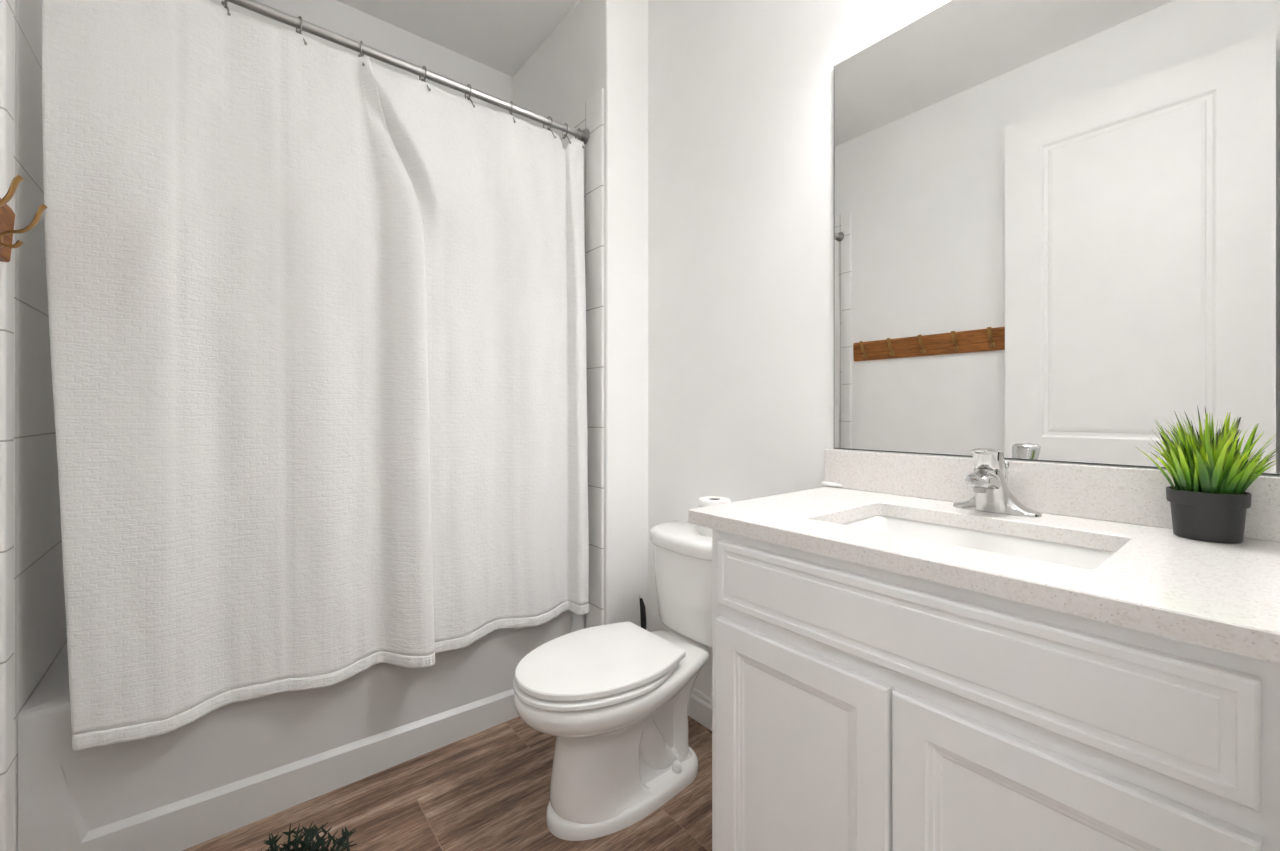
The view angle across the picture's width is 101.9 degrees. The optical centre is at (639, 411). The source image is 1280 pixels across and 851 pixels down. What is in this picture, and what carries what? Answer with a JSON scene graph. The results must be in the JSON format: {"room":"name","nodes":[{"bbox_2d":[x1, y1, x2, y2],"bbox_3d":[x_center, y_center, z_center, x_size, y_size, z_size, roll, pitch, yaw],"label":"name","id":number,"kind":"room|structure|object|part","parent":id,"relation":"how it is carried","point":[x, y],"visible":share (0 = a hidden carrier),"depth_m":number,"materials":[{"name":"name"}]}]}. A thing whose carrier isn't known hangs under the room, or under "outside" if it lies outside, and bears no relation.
{"room":"bathroom","nodes":[
{"label":"bathroom","id":0,"kind":"room"},
{"bbox_2d":[14,0,66,727],"bbox_3d":[-1.619,-0.279,1.429,0.008,1.968,0.713,0,0,-39],"label":"wall","id":1,"kind":"structure","parent":0,"point":[40,629],"depth_m":1.27,"materials":[{"name":"tile"}]},
{"bbox_2d":[227,0,589,143],"bbox_3d":[-0.811,-1.120,1.640,1.514,0.060,0.060,0,0,-39],"label":"curtain rod","id":2,"kind":"object","parent":1,"relation":"attached to","point":[252,5],"visible":0.86,"depth_m":1.66,"materials":[{"name":"metal"}]},
{"bbox_2d":[221,0,230,15],"bbox_3d":[-1.110,-1.092,1.389,0.017,0.093,0.069,0,0,-44],"label":"curtain ring","id":3,"kind":"object","parent":2,"relation":"hanging from","point":[225,2],"visible":0.96,"depth_m":1.38,"materials":[{"name":"metal"}]},
{"bbox_2d":[296,16,306,44],"bbox_3d":[-0.980,-1.092,1.494,0.069,0.093,0.017,0,0,35],"label":"curtain ring","id":4,"kind":"object","parent":2,"relation":"hanging from","point":[300,17],"visible":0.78,"depth_m":1.48,"materials":[{"name":"metal"}]},
{"bbox_2d":[358,41,364,65],"bbox_3d":[-0.856,-1.092,1.595,0.017,0.093,0.069,0,0,-30],"label":"curtain ring","id":5,"kind":"object","parent":2,"relation":"hanging from","point":[361,42],"visible":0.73,"depth_m":1.58,"materials":[{"name":"metal"}]},
{"bbox_2d":[419,66,430,90],"bbox_3d":[-0.713,-1.092,1.709,0.069,0.093,0.018,0,0,37],"label":"curtain ring","id":6,"kind":"object","parent":2,"relation":"hanging from","point":[422,79],"visible":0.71,"depth_m":1.70,"materials":[{"name":"metal"}]},
{"bbox_2d":[465,84,474,107],"bbox_3d":[-0.596,-1.092,1.804,0.069,0.093,0.018,0,0,42],"label":"curtain ring","id":7,"kind":"object","parent":2,"relation":"hanging from","point":[467,97],"visible":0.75,"depth_m":1.79,"materials":[{"name":"metal"}]},
{"bbox_2d":[509,101,515,122],"bbox_3d":[-0.473,-1.092,1.904,0.017,0.093,0.069,0,0,-32],"label":"curtain ring","id":8,"kind":"object","parent":2,"relation":"hanging from","point":[510,112],"visible":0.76,"depth_m":1.89,"materials":[{"name":"metal"}]},
{"bbox_2d":[543,116,556,138],"bbox_3d":[-0.351,-1.092,2.001,0.069,0.093,0.017,0,0,32],"label":"curtain ring","id":9,"kind":"object","parent":2,"relation":"hanging from","point":[548,128],"visible":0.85,"depth_m":1.99,"materials":[{"name":"metal"}]},
{"bbox_2d":[562,123,570,143],"bbox_3d":[-0.294,-1.092,2.048,0.017,0.093,0.069,0,0,-39],"label":"curtain ring","id":10,"kind":"object","parent":2,"relation":"hanging from","point":[565,135],"visible":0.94,"depth_m":2.04,"materials":[{"name":"metal"}]},
{"bbox_2d":[208,0,511,112],"bbox_3d":[-1.282,-0.290,2.223,1.530,2.855,0.100,0,0,-39],"label":"wall","id":11,"kind":"structure","parent":0,"point":[335,16],"depth_m":2.30,"materials":[{"name":"paint"}]},
{"bbox_2d":[183,716,711,850],"bbox_3d":[-0.070,1.162,0.406,2.800,0.050,4.520,0,0,-39],"label":"floor","id":12,"kind":"structure","parent":0,"point":[488,789],"depth_m":1.48,"materials":[{"name":"brown wood"}]},
{"bbox_2d":[17,611,584,850],"bbox_3d":[-1.029,0.911,1.911,1.512,0.452,0.686,0,0,-39],"label":"bathtub","id":13,"kind":"object","parent":12,"relation":"on","point":[237,765],"visible":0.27,"depth_m":1.43,"materials":[{"name":"ceramic"}]},
{"bbox_2d":[261,822,356,850],"bbox_3d":[-0.651,0.958,0.939,0.247,0.357,0.239,0,0,-28],"label":"potted plant","id":14,"kind":"object","parent":12,"relation":"on","point":[312,832],"visible":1,"depth_m":1.00,"materials":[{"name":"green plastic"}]},
{"bbox_2d":[513,520,711,840],"bbox_3d":[-0.025,0.774,1.596,0.758,0.726,0.410,0,0,-39],"label":"toilet","id":15,"kind":"object","parent":12,"relation":"on","point":[614,698],"visible":0.98,"depth_m":1.46,"materials":[{"name":"ceramic"}]},
{"bbox_3d":[-0.139,0.746,1.494,0.454,0.026,0.377,0,0,-39],"label":"seat","id":16,"kind":"part","parent":15,"relation":"part of","materials":[{"name":"plastic"}]},
{"bbox_3d":[-0.131,0.719,1.501,0.468,0.028,0.371,0,0,-39],"label":"lid","id":17,"kind":"part","parent":15,"relation":"part of","materials":[{"name":"plastic"}]},
{"bbox_3d":[0.189,0.438,1.769,0.207,0.053,0.410,0,0,-39],"label":"tank lid","id":18,"kind":"part","parent":15,"relation":"part of","materials":[{"name":"ceramic"}]},
{"bbox_3d":[0.193,0.611,1.773,0.196,0.292,0.388,0,0,-39],"label":"tank","id":19,"kind":"part","parent":15,"relation":"part of","materials":[{"name":"ceramic"}]},
{"bbox_2d":[698,496,730,536],"bbox_3d":[0.251,0.353,1.751,0.109,0.116,0.109,0,0,-39],"label":"toilet paper roll","id":20,"kind":"object","parent":15,"relation":"on","point":[710,500],"visible":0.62,"depth_m":1.72,"materials":[{"name":"paper"}]},
{"bbox_2d":[639,595,646,629],"bbox_3d":[0.014,0.932,2.052,0.080,0.410,0.080,0,0,-39],"label":"toilet brush","id":21,"kind":"object","parent":12,"relation":"on","point":[642,605],"visible":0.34,"depth_m":2.05,"materials":[{"name":"black plastic"}]},
{"bbox_2d":[712,529,1279,850],"bbox_3d":[0.610,0.691,0.974,0.570,0.892,0.790,0,0,-39],"label":"vanity cabinet","id":22,"kind":"object","parent":12,"relation":"on","point":[856,707],"visible":0.85,"depth_m":0.73,"materials":[{"name":"paint"}]},
{"bbox_3d":[0.277,0.726,0.948,0.018,0.592,0.359,0,0,-39],"label":"door","id":23,"kind":"part","parent":22,"relation":"part of","materials":[{"name":"paint"}]},
{"bbox_2d":[688,486,1279,663],"bbox_3d":[0.593,0.230,0.993,0.573,0.030,0.842,0,0,-39],"label":"countertop","id":24,"kind":"structure","parent":22,"relation":"on","point":[1157,581],"depth_m":0.76,"materials":[{"name":"stone"}]},
{"bbox_2d":[841,515,1114,568],"bbox_3d":[0.589,0.315,0.968,0.353,0.139,0.502,0,0,-39],"label":"sink","id":25,"kind":"object","parent":24,"relation":"in","point":[1052,552],"visible":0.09,"depth_m":1.05,"materials":[{"name":"ceramic"}]},
{"bbox_2d":[953,448,1041,516],"bbox_3d":[0.746,0.145,1.119,0.157,0.139,0.148,0,0,-6],"label":"faucet","id":26,"kind":"object","parent":24,"relation":"on","point":[988,481],"visible":1,"depth_m":1.07,"materials":[{"name":"silver metal"}]},
{"bbox_3d":[0.712,0.148,1.077,0.075,0.043,0.049,0,0,-39],"label":"spout","id":27,"kind":"part","parent":26,"relation":"part of","materials":[{"name":"silver metal"}]},
{"bbox_3d":[0.715,0.103,1.072,0.090,0.053,0.055,0,0,-39],"label":"handle","id":28,"kind":"part","parent":26,"relation":"part of","materials":[{"name":"silver metal"}]},
{"bbox_3d":[0.798,0.158,1.131,0.013,0.102,0.013,0,0,-39],"label":"lift rod","id":29,"kind":"part","parent":26,"relation":"part of","materials":[{"name":"silver metal"}]},
{"bbox_2d":[1136,405,1277,543],"bbox_3d":[0.949,0.102,0.876,0.149,0.225,0.169,0,0,-39],"label":"potted grass","id":30,"kind":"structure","parent":24,"relation":"on","point":[1209,501],"depth_m":0.85,"materials":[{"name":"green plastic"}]},
{"bbox_3d":[0.508,0.726,0.661,0.018,0.592,0.366,0,0,-39],"label":"door","id":31,"kind":"part","parent":22,"relation":"part of","materials":[{"name":"paint"}]},
{"bbox_2d":[337,0,579,77],"bbox_3d":[-0.070,-1.743,0.406,2.800,0.050,4.520,0,0,-39],"label":"ceiling","id":32,"kind":"structure","parent":0,"point":[500,35],"depth_m":2.29,"materials":[{"name":"paint"}]},
{"bbox_2d":[512,0,647,630],"bbox_3d":[-0.306,-0.290,2.471,0.316,2.855,0.939,0,0,-39],"label":"wall","id":33,"kind":"structure","parent":0,"point":[599,44],"depth_m":2.08,"materials":[{"name":"paint"}]},
{"bbox_2d":[586,88,603,627],"bbox_3d":[-0.181,-0.063,2.072,0.007,2.400,0.116,0,0,-39],"label":"wall tile","id":34,"kind":"structure","parent":33,"relation":"attached to","point":[594,105],"depth_m":2.07,"materials":[{"name":"tile"}]},
{"bbox_2d":[648,0,1276,698],"bbox_3d":[0.634,-0.290,1.478,0.100,2.855,1.788,0,0,-39],"label":"wall","id":35,"kind":"structure","parent":0,"point":[741,92],"depth_m":1.75,"materials":[{"name":"paint"}]},
{"bbox_2d":[688,688,711,730],"bbox_3d":[0.302,1.085,1.800,0.013,0.104,0.871,0,0,-39],"label":"baseboard","id":36,"kind":"structure","parent":35,"relation":"attached to","point":[700,705],"depth_m":1.89,"materials":[{"name":"paint"}]},
{"bbox_2d":[834,0,1279,475],"bbox_3d":[0.817,-0.442,1.167,0.006,1.096,0.829,0,0,-39],"label":"wall mirror","id":37,"kind":"object","parent":35,"relation":"attached to","point":[1057,222],"visible":0.88,"depth_m":1.09,"materials":[{"name":"silver mirror"}]},
{"bbox_2d":[1166,486,1251,543],"bbox_3d":[0.962,0.174,0.881,0.098,0.081,0.098,0,0,-39],"label":"pot","id":38,"kind":"object","parent":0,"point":[1217,514],"depth_m":0.85,"materials":[{"name":"black plastic"}]},
{"bbox_3d":[-1.091,-0.290,0.689,0.100,2.855,2.727,0,0,-39],"label":"wall","id":39,"kind":"structure","parent":0,"visible":0},
{"bbox_2d":[0,0,13,850],"bbox_3d":[-1.376,-0.063,1.128,0.008,2.400,0.058,0,0,-39],"label":"trim","id":40,"kind":"structure","parent":39,"relation":"attached to","point":[6,6],"depth_m":1.11,"materials":[{"name":"tile"}]},
{"bbox_2d":[14,725,16,850],"bbox_3d":[-1.409,0.921,1.170,0.008,0.432,0.048,0,0,-39],"label":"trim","id":41,"kind":"structure","parent":39,"relation":"attached to","point":[15,728],"depth_m":1.16,"materials":[{"name":"tile"}]},
{"bbox_2d":[0,175,47,261],"bbox_3d":[-0.957,-0.371,0.672,0.086,0.114,1.128,0,0,-39],"label":"coat rack","id":42,"kind":"object","parent":39,"relation":"attached to","point":[7,216],"visible":1,"depth_m":1.05,"materials":[{"name":"brown wood"}]},
{"bbox_3d":[0.443,-0.290,0.252,1.738,2.855,0.120,0,0,-39],"label":"wall","id":43,"kind":"structure","parent":0,"visible":0},
{"bbox_2d":[821,449,1279,541],"bbox_3d":[0.799,0.161,1.173,0.027,0.107,0.862,0,0,-39],"label":"backsplash","id":44,"kind":"structure","parent":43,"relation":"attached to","point":[1130,495],"depth_m":1.08,"materials":[{"name":"stone"}]},
{"label":"curtain ring","id":45,"kind":"object","parent":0,"visible":0},
{"bbox_2d":[42,0,588,750],"bbox_3d":[-0.758,-0.145,1.585,1.444,1.863,0.144,0,0,-39],"label":"shower curtain","id":46,"kind":"object","parent":45,"relation":"hanging from","point":[317,315],"visible":1,"depth_m":1.45,"materials":[{"name":"fabric"}]}
]}

